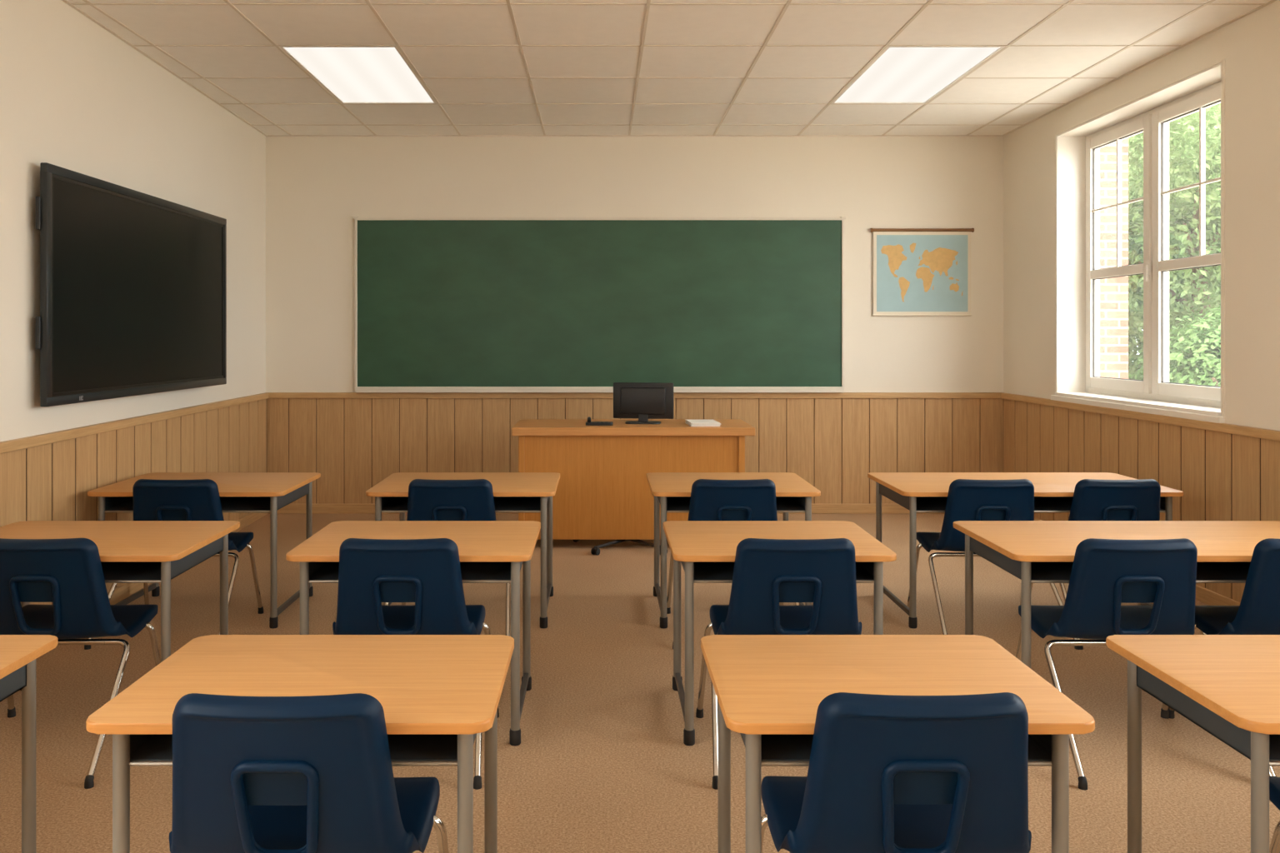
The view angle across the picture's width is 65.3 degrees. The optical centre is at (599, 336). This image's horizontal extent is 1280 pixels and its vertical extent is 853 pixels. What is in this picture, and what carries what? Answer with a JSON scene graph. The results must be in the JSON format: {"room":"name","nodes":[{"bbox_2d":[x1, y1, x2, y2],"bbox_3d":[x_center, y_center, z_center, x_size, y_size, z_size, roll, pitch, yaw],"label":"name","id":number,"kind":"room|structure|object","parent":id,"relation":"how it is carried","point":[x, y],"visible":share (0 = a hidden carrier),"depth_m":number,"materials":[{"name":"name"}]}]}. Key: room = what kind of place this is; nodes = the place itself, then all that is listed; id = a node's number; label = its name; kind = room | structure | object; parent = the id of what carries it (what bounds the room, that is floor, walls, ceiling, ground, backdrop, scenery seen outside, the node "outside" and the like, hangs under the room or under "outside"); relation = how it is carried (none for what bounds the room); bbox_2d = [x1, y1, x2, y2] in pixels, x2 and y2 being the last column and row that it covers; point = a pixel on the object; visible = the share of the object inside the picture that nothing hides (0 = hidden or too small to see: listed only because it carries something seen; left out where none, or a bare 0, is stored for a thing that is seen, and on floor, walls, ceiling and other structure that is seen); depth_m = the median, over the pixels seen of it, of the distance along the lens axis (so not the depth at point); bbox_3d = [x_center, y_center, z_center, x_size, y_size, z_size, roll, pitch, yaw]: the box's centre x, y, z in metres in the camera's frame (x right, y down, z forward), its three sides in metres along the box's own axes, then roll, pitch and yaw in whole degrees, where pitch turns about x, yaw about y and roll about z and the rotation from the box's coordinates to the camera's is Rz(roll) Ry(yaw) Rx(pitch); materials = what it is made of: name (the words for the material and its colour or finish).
{"room":"classroom","nodes":[
{"label":"classroom","id":0,"kind":"room"},
{"bbox_2d":[0,0,265,441],"bbox_3d":[-2.862,-0.155,3.123,0.300,3.370,11.462,0,0,-2],"label":"wall","id":1,"kind":"structure","parent":0,"point":[74,96],"depth_m":5.58,"materials":[{"name":"paint"}]},
{"bbox_2d":[35,162,226,407],"bbox_3d":[-2.757,-0.252,5.999,0.157,1.187,2.342,0,0,0],"label":"wall screen","id":2,"kind":"object","parent":1,"relation":"attached to","point":[133,283],"visible":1,"depth_m":5.62,"materials":[{"name":"black glass"}]},
{"bbox_2d":[0,392,269,604],"bbox_3d":[-2.693,1.007,3.124,0.045,1.046,11.052,0,0,-2],"label":"wainscoting","id":3,"kind":"structure","parent":1,"relation":"attached to","point":[47,477],"depth_m":5.75,"materials":[{"name":"brown wood"}]},
{"bbox_2d":[109,512,268,604],"bbox_3d":[-2.695,1.488,3.107,0.040,0.085,11.020,0,0,-2],"label":"baseboard","id":4,"kind":"structure","parent":1,"relation":"attached to","point":[126,590],"depth_m":5.95,"materials":[{"name":"brown wood"}]},
{"bbox_2d":[265,136,1003,392],"bbox_3d":[0.299,-0.155,8.746,6.387,3.370,0.200,0,0,0],"label":"wall","id":5,"kind":"structure","parent":0,"point":[316,187],"depth_m":8.65,"materials":[{"name":"paint"}]},
{"bbox_2d":[353,216,845,392],"bbox_3d":[-0.004,-0.278,8.601,4.252,1.518,0.089,0,0,0],"label":"chalkboard","id":6,"kind":"object","parent":5,"relation":"attached to","point":[442,304],"visible":1,"depth_m":8.62,"materials":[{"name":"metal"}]},
{"bbox_2d":[355,389,844,392],"bbox_3d":[-0.004,0.466,8.601,4.188,0.030,0.089,0,0,0],"label":"chalk tray","id":7,"kind":"object","parent":6,"relation":"on","point":[356,390],"depth_m":8.56,"materials":[{"name":"metal"}]},
{"bbox_2d":[268,504,944,514],"bbox_3d":[0.299,1.488,8.630,6.387,0.085,0.032,0,0,0],"label":"baseboard","id":8,"kind":"structure","parent":5,"relation":"attached to","point":[290,508],"depth_m":8.61,"materials":[{"name":"brown wood"}]},
{"bbox_2d":[266,392,1002,504],"bbox_3d":[0.299,1.007,8.627,6.387,1.046,0.038,0,0,0],"label":"wainscoting","id":9,"kind":"structure","parent":5,"relation":"attached to","point":[356,441],"depth_m":8.63,"materials":[{"name":"brown wood"}]},
{"bbox_2d":[870,228,974,316],"bbox_3d":[2.784,-0.557,8.625,0.887,0.762,0.036,0,0,0],"label":"map","id":10,"kind":"object","parent":5,"relation":"hanging from","point":[917,272],"visible":1,"depth_m":8.62,"materials":[{"name":"paper"}]},
{"bbox_2d":[0,514,1279,852],"bbox_3d":[0.097,1.590,3.123,7.393,0.120,11.646,0,0,0],"label":"floor","id":11,"kind":"structure","parent":0,"point":[602,763],"depth_m":3.90,"materials":[{"name":"carpet"}]},
{"bbox_2d":[0,635,57,852],"bbox_3d":[-1.893,1.170,2.400,0.873,0.720,0.620,0,0,0],"label":"school desk","id":12,"kind":"object","parent":11,"relation":"on","point":[18,653],"visible":1,"depth_m":2.64,"materials":[{"name":"laminate"},{"name":"steel"},{"name":"black rubber"}]},
{"bbox_2d":[0,665,26,701],"bbox_3d":[-1.893,0.879,2.390,0.761,0.094,0.488,0,0,0],"label":"tray","id":13,"kind":"object","parent":12,"relation":"on","point":[16,681],"depth_m":2.58,"materials":[{"name":"metal"}]},
{"bbox_2d":[0,538,160,789],"bbox_3d":[-2.055,1.132,3.722,0.670,0.797,0.695,0,0,0],"label":"chair","id":14,"kind":"object","parent":11,"relation":"on","point":[67,573],"visible":0.92,"depth_m":3.65,"materials":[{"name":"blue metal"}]},
{"bbox_2d":[0,520,239,690],"bbox_3d":[-2.060,1.170,4.037,0.980,0.720,0.695,0,0,0],"label":"school desk","id":15,"kind":"object","parent":11,"relation":"on","point":[130,552],"visible":0.45,"depth_m":4.02,"materials":[{"name":"laminate"},{"name":"steel"},{"name":"black rubber"}]},
{"bbox_2d":[100,536,223,583],"bbox_3d":[-2.060,0.879,4.028,0.868,0.094,0.562,0,0,0],"label":"tray","id":16,"kind":"object","parent":15,"relation":"on","point":[113,572],"depth_m":3.91,"materials":[{"name":"metal"}]},
{"bbox_2d":[84,479,263,649],"bbox_3d":[-2.190,1.132,5.222,0.670,0.797,0.695,0,0,0],"label":"chair","id":17,"kind":"object","parent":11,"relation":"on","point":[152,500],"visible":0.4,"depth_m":5.13,"materials":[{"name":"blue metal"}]},
{"bbox_2d":[87,472,320,629],"bbox_3d":[-2.167,1.170,5.567,1.025,0.720,0.755,0,0,0],"label":"school desk","id":18,"kind":"object","parent":11,"relation":"on","point":[270,492],"visible":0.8,"depth_m":5.47,"materials":[{"name":"laminate"},{"name":"steel"},{"name":"black rubber"}]},
{"bbox_2d":[105,483,309,512],"bbox_3d":[-2.167,0.879,5.558,0.913,0.094,0.622,0,0,0],"label":"tray","id":19,"kind":"object","parent":18,"relation":"on","point":[112,504],"depth_m":5.40,"materials":[{"name":"metal"}]},
{"bbox_2d":[85,635,514,852],"bbox_3d":[-0.660,1.170,2.400,0.860,0.720,0.620,0,0,0],"label":"school desk","id":20,"kind":"object","parent":11,"relation":"on","point":[435,693],"visible":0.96,"depth_m":2.32,"materials":[{"name":"laminate"}]},
{"bbox_2d":[129,733,476,766],"bbox_3d":[-0.660,0.879,2.390,0.748,0.094,0.488,0,0,0],"label":"tray","id":21,"kind":"object","parent":20,"relation":"on","point":[145,750],"depth_m":2.20,"materials":[{"name":"metal"}]},
{"bbox_2d":[168,693,449,852],"bbox_3d":[-0.665,1.132,2.137,0.670,0.797,0.695,0,0,0],"label":"chair","id":22,"kind":"object","parent":11,"relation":"on","point":[311,774],"visible":1,"depth_m":2.05,"materials":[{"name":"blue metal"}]},
{"bbox_2d":[285,520,540,746],"bbox_3d":[-0.714,1.170,4.037,0.912,0.720,0.695,0,0,0],"label":"school desk","id":23,"kind":"object","parent":11,"relation":"on","point":[490,552],"visible":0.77,"depth_m":3.95,"materials":[{"name":"laminate"}]},
{"bbox_2d":[308,561,523,583],"bbox_3d":[-0.714,0.879,4.028,0.800,0.094,0.562,0,0,0],"label":"tray","id":24,"kind":"object","parent":23,"relation":"on","point":[318,572],"depth_m":3.86,"materials":[{"name":"metal"}]},
{"bbox_2d":[332,538,499,789],"bbox_3d":[-0.735,1.132,3.717,0.670,0.797,0.695,0,0,0],"label":"chair","id":25,"kind":"object","parent":11,"relation":"on","point":[427,573],"visible":0.85,"depth_m":3.63,"materials":[{"name":"blue plastic"}]},
{"bbox_2d":[384,479,509,636],"bbox_3d":[-0.772,1.132,5.222,0.670,0.797,0.695,0,0,0],"label":"chair","id":26,"kind":"object","parent":11,"relation":"on","point":[428,500],"visible":0.42,"depth_m":5.12,"materials":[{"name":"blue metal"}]},
{"bbox_2d":[365,472,559,629],"bbox_3d":[-0.731,1.170,5.567,0.989,0.720,0.755,0,0,0],"label":"school desk","id":27,"kind":"object","parent":11,"relation":"on","point":[512,492],"visible":0.7,"depth_m":5.47,"materials":[{"name":"laminate"}]},
{"bbox_2d":[381,496,549,512],"bbox_3d":[-0.731,0.879,5.558,0.877,0.094,0.622,0,0,0],"label":"tray","id":28,"kind":"object","parent":27,"relation":"on","point":[389,504],"depth_m":5.43,"materials":[{"name":"metal"}]},
{"bbox_2d":[572,540,667,555],"bbox_3d":[0.205,1.130,7.354,0.821,0.799,0.780,0,0,0],"label":"office chair","id":29,"kind":"object","parent":11,"relation":"on","point":[595,551],"visible":0.15,"depth_m":7.11,"materials":[{"name":"black plastic"}]},
{"bbox_2d":[511,419,754,539],"bbox_3d":[0.240,1.091,7.500,1.743,0.878,0.720,0,0,0],"label":"desk","id":30,"kind":"object","parent":11,"relation":"on","point":[603,492],"visible":0.6,"depth_m":7.19,"materials":[{"name":"brown wood"}]},
{"bbox_2d":[585,416,613,425],"bbox_3d":[-0.005,0.623,7.360,0.200,0.058,0.120,0,0,0],"label":"desk telephone","id":31,"kind":"object","parent":30,"relation":"on","point":[588,422],"visible":1,"depth_m":7.30,"materials":[{"name":"black plastic"}]},
{"bbox_2d":[613,382,673,424],"bbox_3d":[0.325,0.499,7.500,0.456,0.305,0.170,0,0,9],"label":"computer monitor","id":32,"kind":"object","parent":30,"relation":"on","point":[643,402],"visible":1,"depth_m":7.47,"materials":[{"name":"black plastic"}]},
{"bbox_2d":[685,420,721,426],"bbox_3d":[0.761,0.639,7.380,0.221,0.027,0.289,0,0,-4],"label":"paper stack","id":33,"kind":"object","parent":30,"relation":"on","point":[691,422],"visible":1,"depth_m":7.24,"materials":[{"name":"white paper"}]},
{"bbox_2d":[666,479,799,649],"bbox_3d":[0.690,1.132,5.222,0.670,0.797,0.695,0,0,0],"label":"chair","id":34,"kind":"object","parent":11,"relation":"on","point":[711,500],"visible":0.38,"depth_m":5.12,"materials":[{"name":"blue plastic"}]},
{"bbox_2d":[646,472,820,629],"bbox_3d":[0.715,1.170,5.567,0.880,0.720,0.755,0,0,0],"label":"school desk","id":35,"kind":"object","parent":11,"relation":"on","point":[672,491],"visible":0.67,"depth_m":5.47,"materials":[{"name":"laminate"}]},
{"bbox_2d":[657,496,804,512],"bbox_3d":[0.715,0.879,5.558,0.768,0.094,0.622,0,0,0],"label":"tray","id":36,"kind":"object","parent":35,"relation":"on","point":[668,504],"depth_m":5.43,"materials":[{"name":"metal"}]},
{"bbox_2d":[695,538,862,789],"bbox_3d":[0.715,1.132,3.717,0.670,0.797,0.695,0,0,0],"label":"chair","id":37,"kind":"object","parent":11,"relation":"on","point":[767,573],"visible":0.84,"depth_m":3.63,"materials":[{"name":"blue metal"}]},
{"bbox_2d":[663,520,896,746],"bbox_3d":[0.690,1.170,4.037,0.830,0.720,0.695,0,0,0],"label":"school desk","id":38,"kind":"object","parent":11,"relation":"on","point":[706,550],"visible":0.73,"depth_m":3.94,"materials":[{"name":"laminate"}]},
{"bbox_2d":[680,561,874,583],"bbox_3d":[0.690,0.879,4.028,0.718,0.094,0.562,0,0,0],"label":"tray","id":39,"kind":"object","parent":38,"relation":"on","point":[695,572],"depth_m":3.85,"materials":[{"name":"metal"}]},
{"bbox_2d":[761,692,1031,852],"bbox_3d":[0.668,1.132,2.142,0.670,0.797,0.695,0,0,0],"label":"chair","id":40,"kind":"object","parent":11,"relation":"on","point":[887,773],"visible":1,"depth_m":2.06,"materials":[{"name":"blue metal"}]},
{"bbox_2d":[700,635,1094,852],"bbox_3d":[0.660,1.170,2.400,0.780,0.720,0.620,0,0,0],"label":"school desk","id":41,"kind":"object","parent":11,"relation":"on","point":[770,690],"visible":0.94,"depth_m":2.34,"materials":[{"name":"laminate"}]},
{"bbox_2d":[740,733,1052,766],"bbox_3d":[0.660,0.879,2.390,0.668,0.094,0.488,0,0,0],"label":"tray","id":42,"kind":"object","parent":41,"relation":"on","point":[762,750],"depth_m":2.20,"materials":[{"name":"metal"}]},
{"bbox_2d":[906,479,1079,649],"bbox_3d":[2.020,1.132,5.222,0.670,0.797,0.695,0,0,0],"label":"chair","id":43,"kind":"object","parent":11,"relation":"on","point":[967,500],"visible":0.55,"depth_m":5.13,"materials":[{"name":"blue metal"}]},
{"bbox_2d":[867,472,1183,629],"bbox_3d":[2.317,1.170,5.567,1.465,0.720,0.755,0,0,0],"label":"school desk","id":44,"kind":"object","parent":11,"relation":"on","point":[915,492],"visible":0.55,"depth_m":5.51,"materials":[{"name":"laminate"}]},
{"bbox_2d":[879,483,1165,512],"bbox_3d":[2.317,0.879,5.558,1.353,0.094,0.622,0,0,0],"label":"tray","id":45,"kind":"object","parent":44,"relation":"on","point":[914,504],"depth_m":5.41,"materials":[{"name":"metal"}]},
{"bbox_2d":[953,520,1279,668],"bbox_3d":[2.295,1.170,4.037,1.510,0.720,0.695,0,0,0],"label":"school desk","id":46,"kind":"object","parent":11,"relation":"on","point":[1032,552],"visible":0.52,"depth_m":4.04,"materials":[{"name":"laminate"}]},
{"bbox_2d":[970,536,1250,583],"bbox_3d":[2.295,0.879,4.028,1.398,0.094,0.562,0,0,0],"label":"tray","id":47,"kind":"object","parent":46,"relation":"on","point":[1028,572],"depth_m":3.91,"materials":[{"name":"metal"}]},
{"bbox_2d":[1030,479,1206,649],"bbox_3d":[2.670,1.132,5.222,0.670,0.797,0.695,0,0,0],"label":"chair","id":48,"kind":"object","parent":11,"relation":"on","point":[1092,499],"visible":0.32,"depth_m":5.12,"materials":[{"name":"blue plastic"}]},
{"bbox_2d":[1015,538,1273,790],"bbox_3d":[1.955,1.132,3.712,0.670,0.797,0.695,0,0,0],"label":"chair","id":49,"kind":"object","parent":11,"relation":"on","point":[1106,574],"visible":0.91,"depth_m":3.63,"materials":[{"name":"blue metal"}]},
{"bbox_2d":[1105,635,1279,852],"bbox_3d":[2.110,1.170,2.400,1.500,0.720,0.620,0,0,0],"label":"school desk","id":50,"kind":"object","parent":11,"relation":"on","point":[1227,686],"visible":1,"depth_m":2.42,"materials":[{"name":"laminate"}]},
{"bbox_2d":[1136,665,1279,766],"bbox_3d":[2.110,0.879,2.390,1.388,0.094,0.488,0,0,0],"label":"tray","id":51,"kind":"object","parent":50,"relation":"on","point":[1262,750],"depth_m":2.29,"materials":[{"name":"metal"}]},
{"bbox_2d":[1168,538,1279,777],"bbox_3d":[2.605,1.132,3.712,0.670,0.797,0.695,0,0,0],"label":"chair","id":52,"kind":"object","parent":11,"relation":"on","point":[1258,611],"visible":0.8,"depth_m":3.66,"materials":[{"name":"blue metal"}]},
{"bbox_2d":[1269,777,1279,852],"bbox_3d":[1.890,1.132,2.137,0.670,0.797,0.695,0,0,0],"label":"chair","id":53,"kind":"object","parent":11,"relation":"on","point":[1274,782],"visible":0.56,"depth_m":2.38,"materials":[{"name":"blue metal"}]},
{"bbox_2d":[66,0,1270,134],"bbox_3d":[0.299,-1.840,3.123,6.587,0.200,11.246,0,0,0],"label":"ceiling","id":54,"kind":"structure","parent":0,"point":[159,24],"depth_m":6.12,"materials":[{"name":"tile"}]},
{"bbox_2d":[279,46,436,103],"bbox_3d":[-1.570,-1.754,6.710,0.709,0.033,1.470,0,0,0],"label":"recessed light","id":55,"kind":"object","parent":54,"relation":"in","point":[351,74],"visible":0.77,"depth_m":6.62,"materials":[{"name":"white paint"}]},
{"bbox_2d":[61,0,1276,136],"bbox_3d":[0.299,-1.744,3.123,6.387,0.017,11.046,0,0,0],"label":"grid","id":56,"kind":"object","parent":54,"relation":"attached to","point":[788,2],"depth_m":6.70,"materials":[{"name":"metal"}]},
{"bbox_2d":[831,46,1004,103],"bbox_3d":[2.075,-1.754,6.710,0.709,0.033,1.470,0,0,0],"label":"recessed light","id":57,"kind":"object","parent":54,"relation":"in","point":[898,74],"visible":0.76,"depth_m":6.59,"materials":[{"name":"white paint"}]},
{"bbox_2d":[1003,0,1279,430],"bbox_3d":[3.643,-0.155,3.123,0.300,3.370,11.446,0,0,0],"label":"wall","id":58,"kind":"structure","parent":0,"point":[1249,46],"depth_m":5.53,"materials":[{"name":"paint"}]},
{"bbox_2d":[1034,517,1239,605],"bbox_3d":[3.477,1.488,3.107,0.032,0.085,11.014,0,0,0],"label":"baseboard","id":59,"kind":"structure","parent":58,"relation":"attached to","point":[1205,596],"depth_m":5.65,"materials":[{"name":"brown wood"}]},
{"bbox_2d":[1050,59,1224,423],"bbox_3d":[3.618,-0.532,6.622,0.320,2.040,2.088,0,0,0],"label":"window","id":60,"kind":"structure","parent":58,"relation":"in","point":[1078,273],"depth_m":6.76,"materials":[{"name":"white paint"}]},
{"bbox_2d":[1000,392,1279,603],"bbox_3d":[3.474,1.007,3.123,0.038,1.046,11.046,0,0,0],"label":"wainscoting","id":61,"kind":"structure","parent":58,"relation":"attached to","point":[1223,472],"depth_m":6.15,"materials":[{"name":"brown wood"}]},
{"label":"outside","id":62,"kind":"structure","parent":0,"visible":0},
{"bbox_3d":[0.000,1.930,10.000,90.000,0.200,100.000,0,0,0],"label":"ground","id":63,"kind":"structure","parent":62,"visible":0},
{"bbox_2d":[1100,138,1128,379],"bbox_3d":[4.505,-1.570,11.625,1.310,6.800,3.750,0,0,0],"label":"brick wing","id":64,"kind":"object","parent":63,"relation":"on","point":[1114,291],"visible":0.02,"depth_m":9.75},
{"bbox_2d":[1128,328,1184,379],"bbox_3d":[7.425,0.827,13.939,2.294,2.039,2.703,0,0,0],"label":"leafy tree","id":65,"kind":"object","parent":63,"relation":"on","point":[1131,354],"visible":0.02,"depth_m":12.86,"materials":[{"name":"green plant"}]},
{"bbox_2d":[1128,134,1219,329],"bbox_3d":[7.129,-1.255,15.443,4.884,6.180,3.963,0,0,42],"label":"leafy tree","id":66,"kind":"object","parent":63,"relation":"on","point":[1132,150],"visible":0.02,"depth_m":13.62,"materials":[{"name":"green plant"}]},
{"bbox_2d":[1128,103,1220,382],"bbox_3d":[7.578,-0.771,12.555,3.523,5.214,4.339,0,0,0],"label":"leafy tree","id":67,"kind":"object","parent":63,"relation":"on","point":[1204,287],"visible":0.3,"depth_m":11.95,"materials":[{"name":"green plant"}]},
{"bbox_2d":[1128,305,1220,386],"bbox_3d":[6.681,0.731,10.481,2.269,2.224,2.403,0,0,0],"label":"bush","id":68,"kind":"object","parent":63,"relation":"on","point":[1207,372],"visible":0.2,"depth_m":10.46,"materials":[{"name":"green plant"}]},
{"bbox_2d":[1128,105,1220,334],"bbox_3d":[10.731,-1.514,17.390,5.462,6.697,6.426,0,0,0],"label":"leafy tree","id":69,"kind":"object","parent":63,"relation":"on","point":[1187,122],"visible":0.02,"depth_m":15.95,"materials":[{"name":"green plant"}]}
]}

